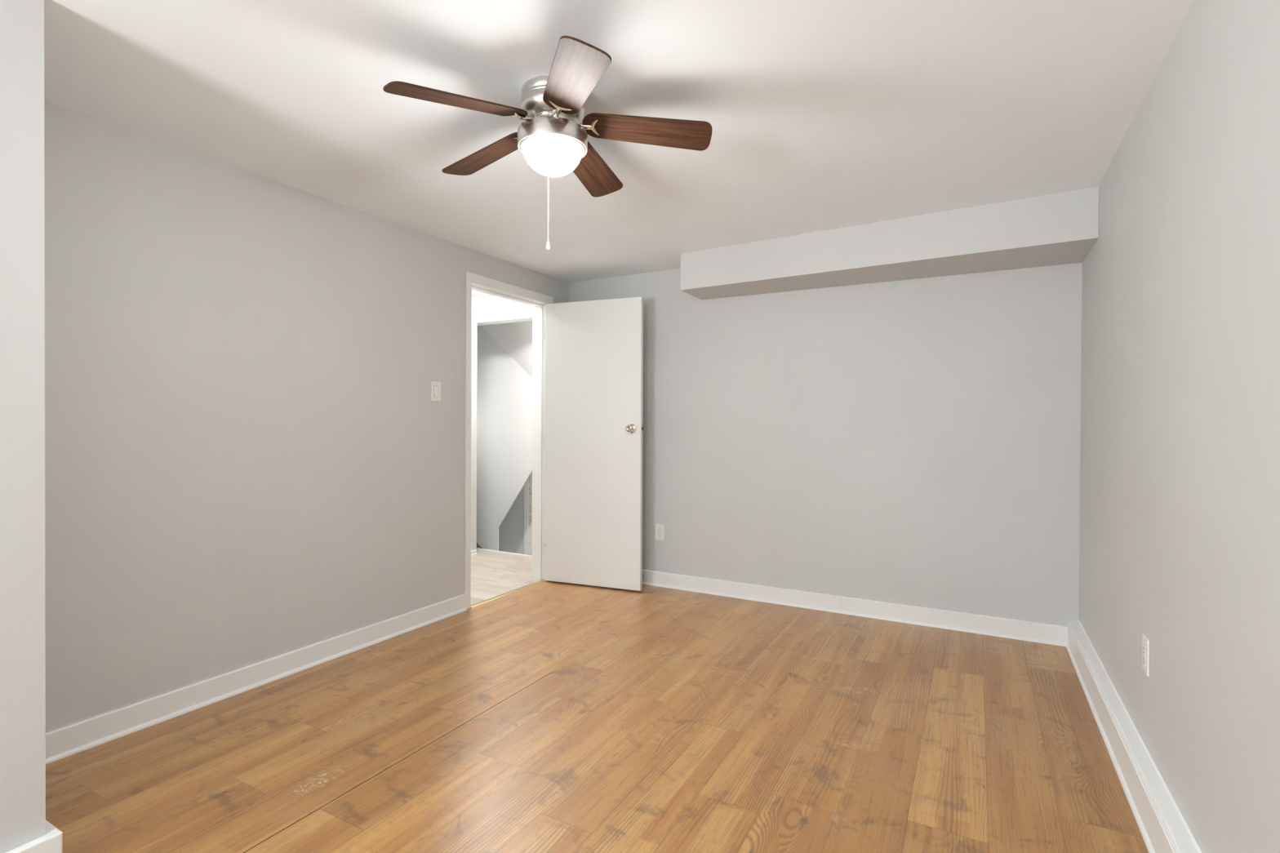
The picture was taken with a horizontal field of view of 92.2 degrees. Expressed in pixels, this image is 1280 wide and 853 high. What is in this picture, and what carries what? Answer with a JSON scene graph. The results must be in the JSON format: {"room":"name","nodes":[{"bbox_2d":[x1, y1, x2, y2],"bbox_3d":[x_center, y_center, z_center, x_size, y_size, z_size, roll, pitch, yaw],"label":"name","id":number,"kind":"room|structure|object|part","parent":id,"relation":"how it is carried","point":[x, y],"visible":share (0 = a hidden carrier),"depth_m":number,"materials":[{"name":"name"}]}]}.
{"room":"empty bedroom","nodes":[
{"label":"empty bedroom","id":0,"kind":"room"},
{"bbox_2d":[0,0,45,852],"bbox_3d":[-2.797,0.055,0.075,0.807,2.291,3.855,0,0,29],"label":"wall","id":1,"kind":"structure","parent":0,"point":[22,190],"depth_m":1.54,"materials":[{"name":"beige paint"}]},
{"bbox_2d":[44,101,568,733],"bbox_3d":[-1.419,0.040,3.320,0.123,2.291,3.372,0,0,29],"label":"wall","id":2,"kind":"structure","parent":0,"point":[251,459],"depth_m":2.60,"materials":[{"name":"beige paint"}]},
{"bbox_2d":[5,594,467,852],"bbox_3d":[-2.217,1.097,1.000,0.710,0.100,6.026,0,0,29],"label":"baseboard","id":3,"kind":"structure","parent":2,"relation":"attached to","point":[64,742],"depth_m":2.53,"materials":[{"name":"white paint"}]},
{"bbox_2d":[431,381,440,401],"bbox_3d":[-1.190,-0.204,3.596,0.011,0.114,0.070,0,0,29],"label":"light switch","id":4,"kind":"object","parent":2,"relation":"attached to","point":[435,386],"visible":1,"depth_m":3.59,"materials":[{"name":"white plastic"}]},
{"bbox_2d":[464,271,553,608],"bbox_3d":[-0.928,0.086,4.220,0.151,2.090,0.907,0,0,29],"label":"door frame","id":5,"kind":"structure","parent":2,"relation":"attached to","point":[474,282],"depth_m":4.54,"materials":[{"name":"white paint"}]},
{"bbox_3d":[-0.988,0.086,4.253,0.014,2.090,0.907,0,0,29],"label":"hall casing","id":6,"kind":"part","parent":5,"relation":"part of","materials":[{"name":"white paint"}]},
{"bbox_2d":[544,297,643,591],"bbox_3d":[-0.339,0.117,4.355,0.774,2.008,0.161,0,0,22],"label":"door","id":7,"kind":"structure","parent":2,"relation":"in","point":[593,428],"depth_m":4.33,"materials":[{"name":"white paint"}]},
{"bbox_3d":[-0.066,0.014,4.194,0.063,0.063,0.062,0,0,22],"label":"knob","id":8,"kind":"part","parent":7,"relation":"part of","materials":[{"name":"silver metal"}]},
{"bbox_2d":[471,296,477,551],"bbox_3d":[-2.005,0.146,4.499,0.100,2.556,2.182,0,0,29],"label":"wall","id":9,"kind":"structure","parent":0,"point":[474,300],"depth_m":5.40,"materials":[{"name":"white paint"}]},
{"bbox_2d":[471,549,476,555],"bbox_3d":[-1.961,1.107,4.477,0.012,0.035,2.178,0,0,29],"label":"baseboard","id":10,"kind":"structure","parent":9,"relation":"attached to","point":[473,552],"depth_m":5.40,"materials":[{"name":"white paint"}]},
{"bbox_2d":[476,325,532,551],"bbox_3d":[-1.286,0.037,6.309,2.029,2.956,1.450,0,0,29],"label":"wall","id":11,"kind":"structure","parent":0,"point":[504,388],"depth_m":6.19,"materials":[{"name":"white paint"}]},
{"bbox_2d":[476,538,487,549],"bbox_3d":[-1.553,1.032,5.708,0.362,0.272,0.040,0,0,29],"label":"trim","id":12,"kind":"structure","parent":11,"relation":"attached to","point":[479,545],"depth_m":5.65,"materials":[{"name":"white wood"}]},
{"bbox_2d":[476,547,531,557],"bbox_3d":[-1.148,1.125,5.417,1.142,0.034,0.018,0,0,29],"label":"trim","id":13,"kind":"structure","parent":11,"relation":"attached to","point":[481,549],"depth_m":5.43,"materials":[{"name":"white paint"}]},
{"bbox_2d":[475,307,533,325],"bbox_3d":[-1.168,-0.950,5.346,1.142,0.078,0.142,0,0,29],"label":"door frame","id":14,"kind":"structure","parent":11,"relation":"attached to","point":[522,314],"depth_m":5.28,"materials":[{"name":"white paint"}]},
{"bbox_2d":[477,295,533,313],"bbox_3d":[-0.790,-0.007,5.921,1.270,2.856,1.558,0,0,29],"label":"ceiling","id":15,"kind":"structure","parent":0,"point":[492,303],"depth_m":5.32,"materials":[{"name":"white paint"}]},
{"bbox_2d":[471,550,542,605],"bbox_3d":[-1.562,1.127,4.384,1.402,0.001,2.196,0,0,29],"label":"floor","id":16,"kind":"structure","parent":0,"point":[493,575],"depth_m":4.70,"materials":[{"name":"plastic"}]},
{"bbox_2d":[471,579,543,605],"bbox_3d":[-0.893,1.131,4.206,0.008,0.002,0.787,0,0,29],"label":"threshold","id":17,"kind":"object","parent":16,"relation":"on","point":[542,580],"visible":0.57,"depth_m":4.18,"materials":[{"name":"beige wood"}]},
{"bbox_2d":[481,320,532,377],"bbox_3d":[-1.149,-0.639,5.726,1.709,1.233,0.537,0,0,29],"label":"ceiling","id":18,"kind":"structure","parent":0,"point":[515,338],"depth_m":5.93,"materials":[{"name":"white paint"}]},
{"bbox_2d":[498,485,524,554],"bbox_3d":[-1.093,0.038,6.415,2.267,2.956,0.080,0,0,29],"label":"wall","id":19,"kind":"structure","parent":0,"point":[511,530],"depth_m":6.50,"materials":[{"name":"beige paint"}]},
{"bbox_2d":[524,479,528,555],"bbox_3d":[-1.176,0.365,6.405,0.050,2.300,0.020,0,0,29],"label":"trim","id":20,"kind":"structure","parent":19,"relation":"attached to","point":[526,485],"depth_m":6.40,"materials":[{"name":"white paint"}]},
{"bbox_2d":[528,471,532,555],"bbox_3d":[-0.905,0.368,6.261,0.562,2.300,0.011,0,0,29],"label":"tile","id":21,"kind":"structure","parent":19,"relation":"attached to","point":[530,478],"depth_m":6.38,"materials":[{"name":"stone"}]},
{"bbox_2d":[45,580,1148,852],"bbox_3d":[-0.839,1.155,0.873,3.252,0.001,7.122,0,0,29],"label":"floor","id":22,"kind":"structure","parent":0,"point":[547,717],"depth_m":2.19,"materials":[{"name":"brown wood"}]},
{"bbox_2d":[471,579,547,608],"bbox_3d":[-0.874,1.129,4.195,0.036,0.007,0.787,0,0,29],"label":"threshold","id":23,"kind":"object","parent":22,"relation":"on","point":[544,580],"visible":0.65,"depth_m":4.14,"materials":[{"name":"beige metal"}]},
{"bbox_2d":[44,0,1195,297],"bbox_3d":[-1.451,-1.295,2.084,5.762,0.395,8.920,0,0,29],"label":"ceiling","id":24,"kind":"structure","parent":0,"point":[822,115],"depth_m":2.06,"materials":[{"name":"paint"}]},
{"bbox_2d":[382,35,711,249],"bbox_3d":[-0.295,-0.851,2.038,0.990,0.481,0.996,0,0,29],"label":"ceiling fan","id":25,"kind":"object","parent":24,"relation":"hanging from","point":[552,139],"visible":1,"depth_m":1.95,"materials":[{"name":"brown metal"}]},
{"bbox_3d":[-0.534,-0.967,1.833,0.422,0.006,0.137,-7,17,-36],"label":"blade","id":26,"kind":"part","parent":25,"relation":"part of","materials":[{"name":"brown wood"}]},
{"bbox_3d":[-0.533,-0.970,2.195,0.422,0.006,0.137,-6,9,36],"label":"blade","id":27,"kind":"part","parent":25,"relation":"part of","materials":[{"name":"brown wood"}]},
{"bbox_3d":[-0.317,-0.797,2.132,0.003,0.311,0.003,0,0,29],"label":"pull chain","id":28,"kind":"part","parent":25,"relation":"part of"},
{"bbox_3d":[-0.285,-0.864,2.014,0.189,0.080,0.189,0,0,29],"label":"lamp shade","id":29,"kind":"part","parent":25,"relation":"part of","materials":[{"name":"white glass"}]},
{"bbox_3d":[-0.191,-0.965,1.720,0.137,0.006,0.422,14,2,-19],"label":"blade","id":30,"kind":"part","parent":25,"relation":"part of","materials":[{"name":"brown wood"}]},
{"bbox_3d":[-0.189,-0.969,2.305,0.137,0.006,0.422,-13,-9,17],"label":"blade","id":31,"kind":"part","parent":25,"relation":"part of","materials":[{"name":"brown wood"}]},
{"bbox_3d":[0.023,-0.966,2.012,0.422,0.006,0.137,6,-13,0],"label":"blade","id":32,"kind":"part","parent":25,"relation":"part of","materials":[{"name":"brown wood"}]},
{"bbox_2d":[680,186,1098,299],"bbox_3d":[1.247,-0.978,3.506,2.140,0.233,0.487,0,0,29],"label":"soffit","id":33,"kind":"structure","parent":24,"relation":"attached to","point":[1062,228],"depth_m":3.26,"materials":[{"name":"beige paint"}]},
{"bbox_2d":[568,262,1082,626],"bbox_3d":[0.899,0.046,4.045,3.492,2.291,0.120,0,0,29],"label":"wall","id":34,"kind":"structure","parent":0,"point":[917,442],"depth_m":3.70,"materials":[{"name":"beige paint"}]},
{"bbox_2d":[655,524,664,540],"bbox_3d":[0.141,0.752,4.388,0.070,0.114,0.008,0,0,29],"label":"wall outlet","id":35,"kind":"object","parent":34,"relation":"attached to","point":[660,528],"visible":1,"depth_m":4.38,"materials":[{"name":"white plastic"}]},
{"bbox_2d":[657,527,662,537],"bbox_3d":[0.140,0.752,4.386,0.033,0.067,0.002,0,0,29],"label":"receptacle","id":36,"kind":"object","parent":35,"relation":"attached to","point":[660,529],"depth_m":4.38,"materials":[{"name":"white plastic"}]},
{"bbox_2d":[641,569,1067,646],"bbox_3d":[0.859,1.092,3.988,3.252,0.100,0.026,0,0,29],"label":"baseboard","id":37,"kind":"structure","parent":34,"relation":"attached to","point":[1046,633],"depth_m":3.70,"materials":[{"name":"white paint"}]},
{"bbox_2d":[1078,0,1279,852],"bbox_3d":[0.618,0.072,0.006,0.120,2.291,7.242,0,0,29],"label":"wall","id":38,"kind":"structure","parent":0,"point":[1180,530],"depth_m":1.53,"materials":[{"name":"beige paint"}]},
{"bbox_2d":[1065,619,1201,852],"bbox_3d":[0.563,1.094,0.109,0.058,0.147,7.122,0,0,29],"label":"baseboard","id":39,"kind":"structure","parent":38,"relation":"attached to","point":[1162,828],"depth_m":1.96,"materials":[{"name":"white paint"}]},
{"bbox_2d":[1142,634,1150,676],"bbox_3d":[1.596,0.722,1.946,0.008,0.114,0.070,0,0,29],"label":"wall outlet","id":40,"kind":"object","parent":38,"relation":"attached to","point":[1145,642],"visible":1,"depth_m":1.93,"materials":[{"name":"white plastic"}]},
{"bbox_2d":[1142,643,1146,666],"bbox_3d":[1.594,0.722,1.947,0.002,0.067,0.033,0,0,29],"label":"receptacle","id":41,"kind":"object","parent":40,"relation":"attached to","point":[1144,644],"depth_m":1.95,"materials":[{"name":"white plastic"}]}
]}

